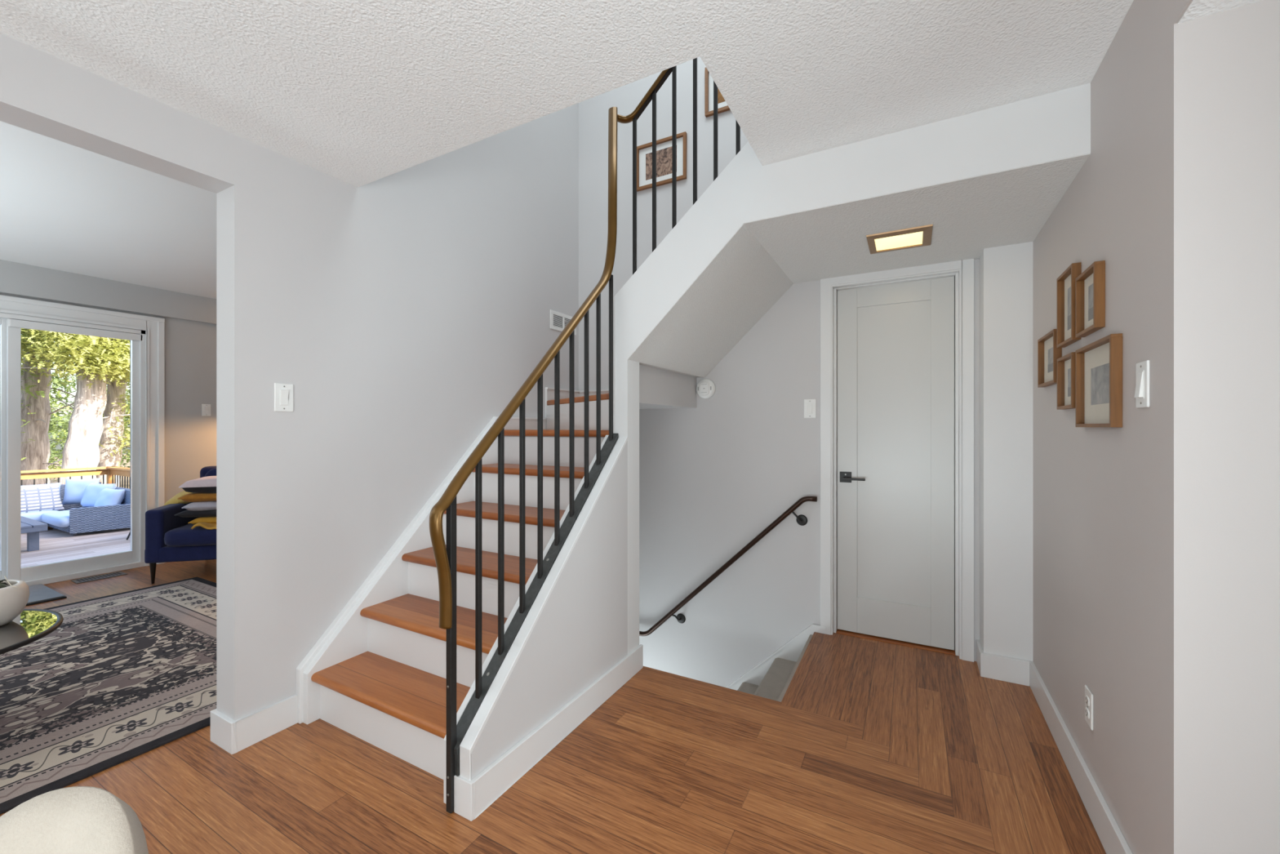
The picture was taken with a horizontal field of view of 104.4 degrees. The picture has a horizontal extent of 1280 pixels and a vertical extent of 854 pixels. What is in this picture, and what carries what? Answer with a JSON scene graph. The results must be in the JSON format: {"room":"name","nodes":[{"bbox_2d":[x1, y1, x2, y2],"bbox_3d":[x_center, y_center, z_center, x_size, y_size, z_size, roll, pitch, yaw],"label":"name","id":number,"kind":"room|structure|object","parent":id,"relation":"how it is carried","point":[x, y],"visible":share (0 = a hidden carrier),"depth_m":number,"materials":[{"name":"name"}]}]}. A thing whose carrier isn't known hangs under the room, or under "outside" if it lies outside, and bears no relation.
{"room":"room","nodes":[
{"label":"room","id":0,"kind":"room"},
{"bbox_2d":[20,526,130,567],"bbox_3d":[-9.095,1.867,4.886,8.551,0.100,7.850,0,0,29],"label":"deck","id":1,"kind":"object","parent":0,"point":[55,545],"depth_m":7.65,"materials":[{"name":"grey wood"}]},
{"bbox_2d":[20,515,47,551],"bbox_3d":[-9.662,1.625,7.082,1.350,0.385,1.320,0,0,29],"label":"table","id":2,"kind":"object","parent":1,"relation":"on","point":[32,527],"visible":0.5,"depth_m":7.29,"materials":[{"name":"grey wood"}]},
{"bbox_2d":[20,481,130,535],"bbox_3d":[-10.578,1.452,7.890,2.108,0.730,3.300,0,0,29],"label":"outdoor sofa","id":3,"kind":"object","parent":1,"relation":"on","point":[76,518],"visible":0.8,"depth_m":8.47,"materials":[{"name":"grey wicker"}]},
{"bbox_2d":[20,510,57,522],"bbox_3d":[-10.861,1.567,8.444,0.800,0.190,1.240,0,0,29],"label":"seat cushion","id":4,"kind":"object","parent":3,"relation":"on","point":[37,516],"depth_m":8.53,"materials":[{"name":"blue fabric"}]},
{"bbox_2d":[20,482,65,513],"bbox_3d":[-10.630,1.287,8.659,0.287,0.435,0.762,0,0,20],"label":"striped pillow","id":5,"kind":"object","parent":3,"relation":"on","point":[41,499],"visible":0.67,"depth_m":8.72,"materials":[{"name":"white fabric"}]},
{"bbox_2d":[41,510,69,527],"bbox_3d":[-9.732,1.567,8.716,1.080,0.190,0.840,0,0,29],"label":"seat cushion","id":6,"kind":"object","parent":3,"relation":"on","point":[56,518],"depth_m":8.32,"materials":[{"name":"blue fabric"}]},
{"bbox_2d":[62,477,100,505],"bbox_3d":[-10.393,1.197,9.236,0.485,0.471,0.248,0,0,-18],"label":"pillow","id":7,"kind":"object","parent":3,"relation":"on","point":[74,489],"visible":0.59,"depth_m":9.15,"materials":[{"name":"blue fabric"}]},
{"bbox_2d":[80,483,115,506],"bbox_3d":[-9.907,1.247,9.085,0.560,0.425,0.264,0,0,9],"label":"pillow","id":8,"kind":"object","parent":3,"relation":"on","point":[91,491],"visible":0.59,"depth_m":9.00,"materials":[{"name":"blue fabric"}]},
{"bbox_2d":[93,488,124,506],"bbox_3d":[-9.458,1.297,8.862,0.520,0.379,0.269,0,0,19],"label":"pillow","id":9,"kind":"object","parent":3,"relation":"on","point":[107,496],"visible":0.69,"depth_m":8.77,"materials":[{"name":"blue fabric"}]},
{"bbox_2d":[20,466,130,488],"bbox_3d":[-9.759,1.312,5.502,6.404,1.010,7.294,0,0,29],"label":"deck railing","id":10,"kind":"object","parent":1,"relation":"on","point":[111,472],"visible":0.17,"depth_m":9.67,"materials":[{"name":"brown wood"}]},
{"bbox_2d":[0,120,216,298],"bbox_3d":[-3.644,-1.298,2.049,3.617,0.150,7.300,0,0,29],"label":"ceiling","id":11,"kind":"structure","parent":0,"point":[64,206],"depth_m":2.92,"materials":[{"name":"paint"}]},
{"bbox_2d":[0,293,216,502],"bbox_3d":[-3.943,-0.983,5.232,0.160,6.000,12.600,0,0,29],"label":"wall","id":12,"kind":"structure","parent":0,"point":[190,346],"depth_m":4.61,"materials":[{"name":"grey paint"}]},
{"bbox_2d":[0,312,146,586],"bbox_3d":[-4.944,0.187,3.380,0.165,2.066,2.296,0,0,29],"label":"sliding door frame","id":13,"kind":"structure","parent":12,"relation":"in","point":[11,325],"depth_m":3.84,"materials":[{"name":"paint"}]},
{"bbox_2d":[0,294,164,565],"bbox_3d":[-4.870,0.124,3.340,0.033,2.191,2.527,0,0,29],"label":"trim","id":14,"kind":"structure","parent":12,"relation":"attached to","point":[154,327],"depth_m":4.35,"materials":[{"name":"paint"}]},
{"bbox_2d":[0,259,216,324],"bbox_3d":[-5.050,-1.105,2.988,0.050,0.235,7.600,0,0,29],"label":"ceiling beam","id":15,"kind":"structure","parent":12,"relation":"attached to","point":[15,278],"depth_m":4.08,"materials":[{"name":"grey paint"}]},
{"bbox_2d":[201,404,210,416],"bbox_3d":[-4.123,-0.161,4.723,0.012,0.114,0.070,0,0,29],"label":"light switch","id":16,"kind":"object","parent":12,"relation":"attached to","point":[206,408],"visible":1,"depth_m":4.72,"materials":[{"name":"white plastic"}]},
{"bbox_2d":[0,33,578,720],"bbox_3d":[-2.103,0.017,0.950,0.143,7.600,6.850,0,0,29],"label":"wall","id":17,"kind":"structure","parent":0,"point":[403,312],"depth_m":2.18,"materials":[{"name":"paint"}]},
{"bbox_2d":[210,693,297,754],"bbox_3d":[-0.942,1.159,3.073,0.177,0.116,2.710,0,0,29],"label":"baseboard","id":18,"kind":"structure","parent":17,"relation":"attached to","point":[233,736],"depth_m":1.91,"materials":[{"name":"paint"}]},
{"bbox_2d":[274,382,293,411],"bbox_3d":[-1.437,-0.119,2.006,0.012,0.114,0.070,0,0,29],"label":"light switch","id":19,"kind":"object","parent":17,"relation":"attached to","point":[283,393],"visible":1,"depth_m":2.00,"materials":[{"name":"white plastic"}]},
{"bbox_2d":[550,309,576,335],"bbox_3d":[-0.555,-0.758,3.620,0.012,0.132,0.307,0,0,29],"label":"air vent","id":20,"kind":"object","parent":17,"relation":"in","point":[558,321],"visible":0.66,"depth_m":3.57,"materials":[{"name":"white plastic"}]},
{"bbox_2d":[471,439,627,780],"bbox_3d":[-0.343,0.638,2.004,0.112,1.157,0.972,0,0,29],"label":"wall","id":21,"kind":"structure","parent":0,"point":[580,632],"depth_m":2.04,"materials":[{"name":"paint"}]},
{"bbox_2d":[453,644,643,821],"bbox_3d":[-0.285,1.160,2.040,0.079,0.118,1.118,0,0,29],"label":"baseboard","id":22,"kind":"structure","parent":21,"relation":"attached to","point":[472,797],"depth_m":1.80,"materials":[{"name":"paint"}]},
{"bbox_2d":[0,559,1106,853],"bbox_3d":[-1.417,1.342,1.003,8.649,0.250,7.600,0,0,29],"label":"floor","id":23,"kind":"structure","parent":0,"point":[870,746],"depth_m":1.70,"materials":[{"name":"brown wood"}]},
{"bbox_2d":[26,583,66,605],"bbox_3d":[-4.626,1.207,3.124,0.565,0.020,1.245,0,0,29],"label":"door mat","id":24,"kind":"object","parent":23,"relation":"on","point":[38,593],"visible":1,"depth_m":3.54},
{"bbox_2d":[0,786,148,853],"bbox_3d":[-0.670,0.824,0.356,0.470,0.787,0.515,0,0,2],"label":"dining chair","id":25,"kind":"object","parent":23,"relation":"on","point":[74,820],"visible":1,"depth_m":0.57,"materials":[{"name":"beige fabric"}]},
{"bbox_2d":[71,571,127,583],"bbox_3d":[-4.365,1.214,4.013,0.150,0.007,0.285,0,0,29],"label":"floor vent","id":26,"kind":"object","parent":23,"relation":"in","point":[117,573],"visible":1,"depth_m":3.99,"materials":[{"name":"grey metal"}]},
{"bbox_2d":[0,577,216,813],"bbox_3d":[-3.413,1.212,1.637,2.540,0.011,4.000,0,0,29],"label":"area rug","id":27,"kind":"object","parent":23,"relation":"on","point":[124,676],"visible":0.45,"depth_m":2.32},
{"bbox_2d":[0,608,63,654],"bbox_3d":[-2.700,1.004,1.795,0.804,0.402,0.804,0,0,29],"label":"coffee table","id":28,"kind":"object","parent":27,"relation":"on","point":[30,625],"visible":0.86,"depth_m":1.99,"materials":[{"name":"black glass"}]},
{"bbox_2d":[0,575,29,625],"bbox_3d":[-2.659,0.700,1.995,0.262,0.207,0.262,0,0,-38],"label":"bowl","id":29,"kind":"object","parent":28,"relation":"on","point":[14,593],"visible":1,"depth_m":2.01,"materials":[{"name":"beige ceramic"}]},
{"bbox_2d":[144,466,216,583],"bbox_3d":[-3.460,0.779,4.291,0.920,0.875,0.845,0,0,-15],"label":"armchair","id":30,"kind":"object","parent":23,"relation":"on","point":[169,537],"visible":0.3,"depth_m":3.86,"materials":[{"name":"blue fabric"}]},
{"bbox_2d":[164,490,193,505],"bbox_3d":[-3.843,0.588,4.214,0.238,0.189,0.320,0,0,-21],"label":"throw pillow","id":31,"kind":"object","parent":30,"relation":"on","point":[174,500],"visible":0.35,"depth_m":4.10,"materials":[{"name":"yellow fabric"}]},
{"bbox_2d":[164,523,216,546],"bbox_3d":[-3.437,0.865,4.201,0.680,0.156,0.660,0,0,-15],"label":"seat cushion","id":32,"kind":"object","parent":30,"relation":"on","point":[175,534],"depth_m":3.87,"materials":[{"name":"blue fabric"}]},
{"bbox_2d":[187,515,216,524],"bbox_3d":[-3.397,0.755,4.186,0.470,0.069,0.440,0,0,-18],"label":"throw pillow","id":33,"kind":"object","parent":30,"relation":"on","point":[211,519],"visible":0.1,"depth_m":3.96,"materials":[{"name":"yellow fabric"}]},
{"bbox_2d":[174,509,216,517],"bbox_3d":[-3.445,0.692,4.173,0.520,0.065,0.460,0,0,-12],"label":"throw pillow","id":34,"kind":"object","parent":33,"relation":"on","point":[186,513],"visible":0.16,"depth_m":3.94,"materials":[{"name":"grey fabric"}]},
{"bbox_2d":[182,500,216,511],"bbox_3d":[-3.416,0.634,4.181,0.500,0.078,0.460,0,0,-17],"label":"throw pillow","id":35,"kind":"object","parent":34,"relation":"on","point":[202,505],"visible":0.2,"depth_m":3.94,"materials":[{"name":"grey fabric"}]},
{"bbox_2d":[177,492,216,502],"bbox_3d":[-3.435,0.564,4.176,0.500,0.078,0.460,0,0,-13],"label":"throw pillow","id":36,"kind":"object","parent":35,"relation":"on","point":[195,496],"visible":0.23,"depth_m":3.95,"materials":[{"name":"yellow fabric"}]},
{"bbox_2d":[178,475,216,493],"bbox_3d":[-3.435,0.472,4.176,0.500,0.125,0.460,0,0,-18],"label":"throw pillow","id":37,"kind":"object","parent":36,"relation":"on","point":[204,484],"visible":0.28,"depth_m":3.95,"materials":[{"name":"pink fabric"}]},
{"bbox_2d":[191,522,216,529],"bbox_3d":[-3.338,0.781,3.982,0.358,0.077,0.174,0,0,-15],"label":"throw blanket","id":38,"kind":"object","parent":30,"relation":"on","point":[207,526],"visible":0.35,"depth_m":3.90,"materials":[{"name":"gold fabric"}]},
{"bbox_2d":[204,467,216,476],"bbox_3d":[-3.508,0.587,4.472,0.670,0.490,0.170,0,0,-15],"label":"cushion","id":39,"kind":"object","parent":30,"relation":"on","point":[212,472],"depth_m":4.34,"materials":[{"name":"blue fabric"}]},
{"bbox_2d":[296,386,627,803],"bbox_3d":[-0.078,-0.063,2.437,1.984,2.560,1.998,0,0,29],"label":"staircase","id":40,"kind":"structure","parent":23,"relation":"on","point":[377,673],"depth_m":2.15,"materials":[{"name":"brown wood"}]},
{"bbox_2d":[504,436,604,466],"bbox_3d":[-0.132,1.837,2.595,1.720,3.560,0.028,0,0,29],"label":"stair riser","id":41,"kind":"object","parent":40,"relation":"attached to","point":[511,444],"visible":0.07,"depth_m":2.79,"materials":[{"name":"paint"}]},
{"bbox_2d":[429,57,740,813],"bbox_3d":[0.039,-0.550,1.787,0.966,3.528,1.132,0,0,29],"label":"stair railing","id":42,"kind":"object","parent":40,"relation":"attached to","point":[445,558],"visible":0.88,"depth_m":1.94,"materials":[{"name":"black metal"}]},
{"bbox_2d":[0,0,1133,187],"bbox_3d":[-1.136,-1.223,-0.244,2.964,0.250,5.682,0,0,29],"label":"ceiling","id":43,"kind":"structure","parent":0,"point":[357,93],"depth_m":1.48,"materials":[{"name":"white paint"}]},
{"bbox_2d":[639,364,696,408],"bbox_3d":[-0.248,-0.231,3.155,0.938,0.205,0.900,0,0,29],"label":"beam","id":44,"kind":"structure","parent":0,"point":[658,388],"depth_m":2.94,"materials":[{"name":"paint"}]},
{"bbox_2d":[578,56,979,687],"bbox_3d":[1.681,0.017,2.688,4.829,7.600,0.130,0,0,29],"label":"wall","id":45,"kind":"structure","parent":0,"point":[715,474],"depth_m":3.26,"materials":[{"name":"paint"}]},
{"bbox_2d":[636,131,687,191],"bbox_3d":[0.142,-1.833,3.442,0.388,0.310,0.022,0,0,29],"label":"picture frame","id":46,"kind":"object","parent":45,"relation":"attached to","point":[664,146],"visible":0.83,"depth_m":3.44,"materials":[{"name":"brown wood"}]},
{"bbox_2d":[645,146,671,180],"bbox_3d":[0.146,-1.833,3.448,0.240,0.185,0.001,0,0,29],"label":"print","id":47,"kind":"object","parent":46,"relation":"attached to","point":[664,154],"depth_m":3.45},
{"bbox_2d":[696,378,715,398],"bbox_3d":[0.430,-0.253,3.276,0.132,0.132,0.040,0,0,29],"label":"smoke detector","id":48,"kind":"object","parent":45,"relation":"attached to","point":[705,388],"visible":1,"depth_m":3.26,"materials":[{"name":"white plastic"}]},
{"bbox_2d":[704,67,730,117],"bbox_3d":[0.613,-2.210,3.185,0.412,0.318,0.022,0,0,29],"label":"picture frame","id":49,"kind":"object","parent":45,"relation":"attached to","point":[722,106],"visible":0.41,"depth_m":3.27,"materials":[{"name":"brown wood"}]},
{"bbox_2d":[717,88,724,103],"bbox_3d":[0.616,-2.210,3.191,0.250,0.190,0.001,0,0,29],"label":"print","id":50,"kind":"object","parent":49,"relation":"attached to","point":[721,100],"depth_m":3.24},
{"bbox_2d":[639,496,817,635],"bbox_3d":[0.467,0.932,3.237,1.315,1.051,0.070,0,0,29],"label":"handrail","id":51,"kind":"object","parent":45,"relation":"attached to","point":[802,520],"visible":0.98,"depth_m":3.14,"materials":[{"name":"brown metal"}]},
{"bbox_2d":[725,622,826,690],"bbox_3d":[0.630,1.794,3.176,1.060,1.245,0.022,0,0,29],"label":"baseboard","id":52,"kind":"structure","parent":45,"relation":"attached to","point":[792,650],"depth_m":3.04,"materials":[{"name":"paint"}]},
{"bbox_2d":[804,399,816,417],"bbox_3d":[1.016,-0.110,2.970,0.070,0.114,0.014,0,0,29],"label":"light switch","id":53,"kind":"object","parent":45,"relation":"attached to","point":[810,405],"visible":1,"depth_m":2.97,"materials":[{"name":"white plastic"}]},
{"bbox_2d":[835,628,955,654],"bbox_3d":[1.449,1.214,2.843,0.596,0.006,0.120,0,0,29],"label":"threshold","id":54,"kind":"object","parent":45,"relation":"attached to","point":[838,631],"depth_m":2.80,"materials":[{"name":"brown wood"}]},
{"bbox_2d":[837,275,954,649],"bbox_3d":[1.430,0.195,2.808,0.591,2.019,0.090,0,0,29],"label":"door","id":55,"kind":"structure","parent":45,"relation":"in","point":[895,341],"depth_m":2.82,"materials":[{"name":"paint"}]},
{"bbox_2d":[820,258,973,662],"bbox_3d":[1.425,0.170,2.802,0.757,2.098,0.119,0,0,29],"label":"trim","id":56,"kind":"structure","parent":45,"relation":"attached to","point":[962,271],"depth_m":2.65,"materials":[{"name":"paint"}]},
{"bbox_2d":[627,153,1090,377],"bbox_3d":[0.913,-0.625,2.459,1.767,0.596,1.028,0,0,29],"label":"ceiling","id":57,"kind":"structure","parent":0,"point":[764,258],"depth_m":2.31,"materials":[{"name":"white paint"}]},
{"bbox_2d":[866,224,933,253],"bbox_3d":[1.207,-0.868,2.312,0.264,0.014,0.265,0,0,29],"label":"recessed light","id":58,"kind":"object","parent":57,"relation":"in","point":[920,236],"visible":1,"depth_m":2.30,"materials":[{"name":"brown metal"}]},
{"bbox_2d":[874,231,923,250],"bbox_3d":[1.206,-0.871,2.315,0.195,0.007,0.190,0,0,29],"label":"diffuser","id":59,"kind":"object","parent":58,"relation":"attached to","point":[913,238],"depth_m":2.32,"materials":[{"name":"beige plastic"}]},
{"bbox_2d":[1032,0,1254,853],"bbox_3d":[0.373,0.009,-0.489,0.120,2.415,6.700,0,0,29],"label":"wall","id":60,"kind":"structure","parent":0,"point":[1144,528],"depth_m":1.13,"materials":[{"name":"paint"}]},
{"bbox_2d":[613,83,1090,653],"bbox_3d":[0.678,-0.083,2.068,1.799,2.600,0.120,0,0,29],"label":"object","id":61,"kind":"structure","parent":60,"relation":"attached to","point":[1054,126],"depth_m":2.00,"materials":[{"name":"paint"}]},
{"bbox_2d":[979,241,1032,661],"bbox_3d":[1.804,0.168,2.454,0.192,2.099,0.164,0,0,29],"label":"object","id":62,"kind":"structure","parent":60,"relation":"attached to","point":[1006,272],"depth_m":2.38,"materials":[{"name":"paint"}]},
{"bbox_2d":[976,639,1029,685],"bbox_3d":[1.787,1.159,2.454,0.193,0.116,0.179,0,0,29],"label":"baseboard","id":63,"kind":"structure","parent":62,"relation":"attached to","point":[1011,669],"depth_m":2.38,"materials":[{"name":"paint"}]},
{"bbox_2d":[1037,328,1062,387],"bbox_3d":[1.659,-0.273,2.014,0.024,0.205,0.277,0,0,29],"label":"picture frame","id":64,"kind":"object","parent":60,"relation":"attached to","point":[1048,354],"visible":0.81,"depth_m":2.05,"materials":[{"name":"brown wood"}]},
{"bbox_2d":[1047,346,1053,373],"bbox_3d":[1.666,-0.273,2.010,0.001,0.095,0.120,0,0,29],"label":"print","id":65,"kind":"object","parent":64,"relation":"attached to","point":[1050,349],"depth_m":2.03},
{"bbox_2d":[1057,351,1075,409],"bbox_3d":[1.524,-0.160,1.767,0.024,0.189,0.199,0,0,29],"label":"picture frame","id":66,"kind":"object","parent":60,"relation":"attached to","point":[1066,363],"visible":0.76,"depth_m":1.81,"materials":[{"name":"brown wood"}]},
{"bbox_2d":[1067,368,1071,396],"bbox_3d":[1.531,-0.160,1.763,0.001,0.100,0.080,0,0,29],"label":"print","id":67,"kind":"object","parent":66,"relation":"attached to","point":[1068,369],"depth_m":1.78},
{"bbox_2d":[1056,262,1081,347],"bbox_3d":[1.524,-0.425,1.767,0.024,0.260,0.204,0,0,29],"label":"picture frame","id":68,"kind":"object","parent":60,"relation":"attached to","point":[1065,282],"visible":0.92,"depth_m":1.81,"materials":[{"name":"brown wood"}]},
{"bbox_2d":[1067,286,1071,329],"bbox_3d":[1.531,-0.425,1.763,0.001,0.150,0.090,0,0,29],"label":"print","id":69,"kind":"object","parent":68,"relation":"attached to","point":[1068,287],"depth_m":1.78},
{"bbox_2d":[1029,660,1133,853],"bbox_3d":[2.329,1.159,1.251,1.913,0.116,1.443,0,0,29],"label":"baseboard","id":70,"kind":"structure","parent":60,"relation":"attached to","point":[1112,838],"depth_m":1.63,"materials":[{"name":"paint"}]},
{"bbox_2d":[1084,684,1093,730],"bbox_3d":[1.437,0.897,1.591,0.009,0.114,0.070,0,0,29],"label":"power outlet","id":71,"kind":"object","parent":60,"relation":"attached to","point":[1088,694],"visible":1,"depth_m":1.58,"materials":[{"name":"white plastic"}]},
{"bbox_2d":[1085,694,1088,706],"bbox_3d":[1.435,0.877,1.592,0.004,0.029,0.034,0,0,29],"label":"socket","id":72,"kind":"object","parent":71,"relation":"attached to","point":[1086,695],"depth_m":1.59,"materials":[{"name":"white plastic"}]},
{"bbox_2d":[1085,706,1088,719],"bbox_3d":[1.435,0.917,1.592,0.004,0.029,0.034,0,0,29],"label":"socket","id":73,"kind":"object","parent":71,"relation":"attached to","point":[1086,708],"depth_m":1.59,"materials":[{"name":"white plastic"}]},
{"bbox_2d":[1075,260,1105,337],"bbox_3d":[1.409,-0.394,1.557,0.024,0.196,0.198,0,0,29],"label":"picture frame","id":74,"kind":"object","parent":60,"relation":"attached to","point":[1090,285],"visible":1,"depth_m":1.56,"materials":[{"name":"brown wood"}]},
{"bbox_2d":[1088,283,1093,320],"bbox_3d":[1.416,-0.394,1.553,0.001,0.110,0.085,0,0,29],"label":"print","id":75,"kind":"object","parent":74,"relation":"attached to","point":[1090,285],"depth_m":1.57},
{"bbox_2d":[1075,333,1122,426],"bbox_3d":[1.376,-0.127,1.496,0.024,0.255,0.334,0,0,29],"label":"picture frame","id":76,"kind":"object","parent":60,"relation":"attached to","point":[1099,363],"visible":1,"depth_m":1.49,"materials":[{"name":"brown wood"}]},
{"bbox_2d":[1090,362,1109,404],"bbox_3d":[1.383,-0.127,1.492,0.001,0.115,0.170,0,0,29],"label":"print","id":77,"kind":"object","parent":76,"relation":"attached to","point":[1100,371],"depth_m":1.49},
{"bbox_2d":[1133,360,1150,408],"bbox_3d":[1.232,-0.104,1.223,0.014,0.114,0.070,0,0,29],"label":"light switch","id":78,"kind":"object","parent":60,"relation":"attached to","point":[1142,393],"visible":1,"depth_m":1.21,"materials":[{"name":"white plastic"}]},
{"bbox_2d":[1177,0,1262,23],"bbox_3d":[1.438,-0.927,-0.610,2.092,0.102,2.708,0,0,29],"label":"ceiling","id":79,"kind":"structure","parent":0,"point":[1197,9],"depth_m":1.04,"materials":[{"name":"white paint"}]},
{"bbox_2d":[1254,0,1279,853],"bbox_3d":[2.166,0.059,0.604,1.978,2.315,0.122,0,0,29],"label":"wall","id":80,"kind":"structure","parent":0,"point":[1267,12],"depth_m":1.02,"materials":[{"name":"paint"}]},
{"bbox_3d":[-0.265,2.892,3.165,2.900,0.150,0.900,0,0,29],"label":"floor","id":81,"kind":"structure","parent":0,"visible":0},
{"bbox_2d":[737,634,812,702],"bbox_3d":[0.185,2.027,2.928,1.470,1.580,0.857,0,0,29],"label":"stairs","id":82,"kind":"structure","parent":81,"relation":"on","point":[775,682],"depth_m":2.79,"materials":[{"name":"carpet"}]},
{"label":"outside","id":83,"kind":"structure","parent":0,"visible":0},
{"bbox_2d":[47,453,130,488],"bbox_3d":[-26.515,2.467,20.191,54.100,0.200,70.000,0,0,29],"label":"ground","id":84,"kind":"structure","parent":83,"point":[52,481],"depth_m":23.41,"materials":[{"name":"green plant"}]},
{"bbox_2d":[20,328,67,460],"bbox_3d":[-15.866,-1.046,11.062,3.814,6.849,4.051,0,0,29],"label":"cedar tree","id":85,"kind":"object","parent":84,"relation":"on","point":[27,389],"visible":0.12,"depth_m":12.09,"materials":[{"name":"green plant"}]},
{"bbox_2d":[22,341,77,480],"bbox_3d":[-20.879,-1.829,16.146,4.791,8.422,5.302,0,0,21],"label":"tree","id":86,"kind":"object","parent":84,"relation":"on","point":[65,425],"visible":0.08,"depth_m":16.73,"materials":[{"name":"green plant"}]},
{"bbox_2d":[26,328,90,484],"bbox_3d":[-14.576,-1.060,12.380,3.987,6.876,3.740,0,0,29],"label":"cedar tree","id":87,"kind":"object","parent":84,"relation":"on","point":[73,445],"visible":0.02,"depth_m":12.29,"materials":[{"name":"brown plant"}]},
{"bbox_2d":[20,328,129,485],"bbox_3d":[-15.260,-1.453,12.149,4.222,7.674,5.059,0,0,25],"label":"cedar tree","id":88,"kind":"object","parent":84,"relation":"on","point":[37,452],"visible":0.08,"depth_m":12.82,"materials":[{"name":"green plant"}]},
{"bbox_2d":[21,328,129,479],"bbox_3d":[-13.295,-1.203,12.607,3.678,7.186,4.268,0,0,9],"label":"cedar tree","id":89,"kind":"object","parent":84,"relation":"on","point":[88,456],"visible":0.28,"depth_m":12.14,"materials":[{"name":"green plant"}]},
{"bbox_2d":[21,359,129,469],"bbox_3d":[-21.563,-1.895,18.947,4.695,8.554,4.926,0,0,34],"label":"tree","id":90,"kind":"object","parent":84,"relation":"on","point":[57,394],"visible":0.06,"depth_m":18.57,"materials":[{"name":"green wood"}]},
{"bbox_2d":[49,335,129,486],"bbox_3d":[-13.661,-0.869,13.892,3.618,6.502,4.134,0,0,-44],"label":"cedar tree","id":91,"kind":"object","parent":84,"relation":"on","point":[110,445],"visible":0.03,"depth_m":13.36,"materials":[{"name":"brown plant"}]},
{"bbox_2d":[60,372,130,467],"bbox_3d":[-19.693,-1.712,20.005,4.875,8.187,4.968,0,0,19],"label":"tree","id":92,"kind":"object","parent":84,"relation":"on","point":[125,456],"visible":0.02,"depth_m":19.36,"materials":[{"name":"green plant"}]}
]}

